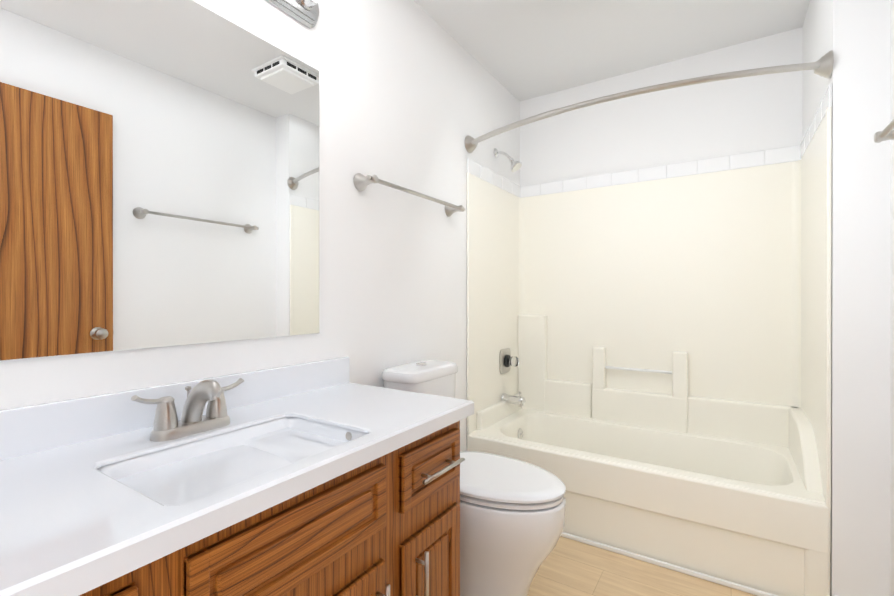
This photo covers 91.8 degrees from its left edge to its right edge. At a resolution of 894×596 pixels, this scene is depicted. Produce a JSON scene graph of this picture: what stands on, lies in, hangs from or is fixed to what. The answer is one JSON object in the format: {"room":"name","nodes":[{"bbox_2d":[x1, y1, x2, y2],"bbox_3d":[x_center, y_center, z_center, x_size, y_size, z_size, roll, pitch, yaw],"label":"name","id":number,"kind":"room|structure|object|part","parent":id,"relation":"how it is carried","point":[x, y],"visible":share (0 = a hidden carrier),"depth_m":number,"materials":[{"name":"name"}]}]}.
{"room":"bathroom","nodes":[
{"label":"bathroom","id":0,"kind":"room"},
{"bbox_2d":[0,0,519,451],"bbox_3d":[-0.441,-0.108,1.628,0.100,2.508,3.535,0,0,33],"label":"wall","id":1,"kind":"structure","parent":0,"point":[413,94],"depth_m":1.77,"materials":[{"name":"white paint"}]},
{"bbox_2d":[0,0,318,360],"bbox_3d":[-0.779,-0.337,1.005,0.005,0.919,1.222,0,0,33],"label":"mirror","id":2,"kind":"object","parent":1,"relation":"attached to","point":[159,173],"visible":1,"depth_m":1.07,"materials":[{"name":"clear glass"}]},
{"bbox_2d":[0,357,348,460],"bbox_3d":[-0.713,0.267,1.094,0.020,0.097,1.262,0,0,33],"label":"backsplash","id":3,"kind":"structure","parent":1,"relation":"attached to","point":[32,428],"depth_m":1.00,"materials":[{"name":"white stone"}]},
{"bbox_2d":[265,0,335,28],"bbox_3d":[-0.694,-0.983,0.987,0.167,0.120,1.137,0,0,33],"label":"sconce","id":4,"kind":"object","parent":1,"relation":"attached to","point":[305,13],"visible":1,"depth_m":1.42,"materials":[{"name":"grey metal"}]},
{"bbox_2d":[353,173,464,216],"bbox_3d":[-0.131,-0.455,1.936,0.087,0.068,0.708,0,0,33],"label":"towel rail","id":5,"kind":"object","parent":1,"relation":"attached to","point":[361,181],"visible":1,"depth_m":1.76,"materials":[{"name":"silver metal"}]},
{"bbox_2d":[493,148,521,171],"bbox_3d":[0.372,-0.849,2.638,0.172,0.163,0.074,0,0,33],"label":"shower head","id":6,"kind":"object","parent":1,"relation":"attached to","point":[516,165],"visible":1,"depth_m":2.62},
{"bbox_2d":[465,50,833,152],"bbox_3d":[0.727,-0.855,1.941,1.534,0.094,0.220,0,0,33],"label":"rail","id":7,"kind":"object","parent":1,"relation":"attached to","point":[822,66],"visible":1,"depth_m":1.73,"materials":[{"name":"silver metal"}]},
{"bbox_2d":[414,0,809,100],"bbox_3d":[0.304,-1.411,1.146,1.872,0.100,3.535,0,0,33],"label":"ceiling","id":8,"kind":"structure","parent":0,"point":[521,50],"depth_m":2.21,"materials":[{"name":"white paint"}]},
{"bbox_2d":[528,536,756,595],"bbox_3d":[0.304,1.196,1.150,1.872,0.100,3.535,0,0,33],"label":"floor","id":9,"kind":"structure","parent":0,"point":[569,567],"depth_m":1.77,"materials":[{"name":"brown wood"}]},
{"bbox_2d":[56,409,473,595],"bbox_3d":[-0.482,0.751,0.944,0.572,0.792,1.222,0,0,33],"label":"bathroom vanity","id":10,"kind":"object","parent":9,"relation":"on","point":[322,478],"depth_m":0.90,"materials":[{"name":"brown wood"}]},
{"bbox_2d":[0,381,473,595],"bbox_3d":[-0.490,0.334,0.951,0.551,0.041,1.262,0,0,33],"label":"countertop","id":11,"kind":"structure","parent":10,"relation":"on","point":[70,515],"depth_m":0.83,"materials":[{"name":"white stone"}]},
{"bbox_2d":[131,378,243,441],"bbox_3d":[-0.569,0.249,1.006,0.146,0.129,0.251,0,0,33],"label":"faucet","id":12,"kind":"object","parent":11,"relation":"on","point":[192,427],"depth_m":1.00,"materials":[{"name":"silver metal"}]},
{"bbox_2d":[382,360,565,595],"bbox_3d":[0.110,0.711,1.705,0.711,0.870,0.386,0,0,33],"label":"toilet","id":13,"kind":"object","parent":9,"relation":"on","point":[512,516],"visible":0.58,"depth_m":1.52,"materials":[{"name":"white ceramic"}]},
{"bbox_2d":[467,84,831,595],"bbox_3d":[0.944,0.186,2.280,1.520,1.918,0.736,0,0,33],"label":"bathtub","id":14,"kind":"object","parent":9,"relation":"on","point":[649,362],"visible":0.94,"depth_m":2.36,"materials":[{"name":"fiberglass"},{"name":"acrylic"}]},
{"bbox_3d":[0.377,0.399,2.776,0.014,0.156,0.156,0,0,33],"label":"valve plate","id":15,"kind":"part","parent":14,"relation":"part of","materials":[{"name":"silver metal"}]},
{"bbox_3d":[0.419,0.625,2.720,0.147,0.093,0.066,0,0,33],"label":"spout","id":16,"kind":"part","parent":14,"relation":"part of","materials":[{"name":"silver metal"}]},
{"bbox_3d":[0.425,0.399,2.745,0.050,0.061,0.061,0,0,33],"label":"valve knob","id":17,"kind":"part","parent":14,"relation":"part of","materials":[{"name":"white plastic"}]},
{"bbox_2d":[561,532,776,595],"bbox_3d":[0.741,1.134,1.966,1.524,0.022,0.012,0,0,33],"label":"baseboard","id":18,"kind":"structure","parent":14,"relation":"attached to","point":[743,588],"depth_m":1.83,"materials":[{"name":"white"}]},
{"bbox_3d":[1.582,0.650,1.925,0.052,0.210,0.629,0,0,33],"label":"armrest","id":19,"kind":"part","parent":14,"relation":"part of","materials":[{"name":"white plastic"}]},
{"bbox_2d":[520,27,802,185],"bbox_3d":[1.276,-0.110,2.565,1.772,2.508,0.100,0,0,33],"label":"wall","id":20,"kind":"structure","parent":0,"point":[712,119],"depth_m":2.49,"materials":[{"name":"white paint"}]},
{"bbox_2d":[802,0,889,595],"bbox_3d":[1.689,-0.108,1.800,0.248,2.508,0.738,0,0,33],"label":"wall","id":21,"kind":"structure","parent":0,"point":[854,35],"depth_m":1.52,"materials":[{"name":"white paint"}]},
{"bbox_2d":[889,0,893,595],"bbox_3d":[0.821,-0.106,0.316,0.100,2.508,2.697,0,0,33],"label":"wall","id":22,"kind":"structure","parent":0,"point":[891,588],"depth_m":1.46,"materials":[{"name":"white paint"}]},
{"bbox_2d":[874,119,893,142],"bbox_3d":[1.163,-0.493,1.019,0.087,0.068,0.748,0,0,33],"label":"towel rail","id":23,"kind":"object","parent":22,"relation":"attached to","point":[886,133],"visible":1,"depth_m":1.30,"materials":[{"name":"silver metal"}]}
]}

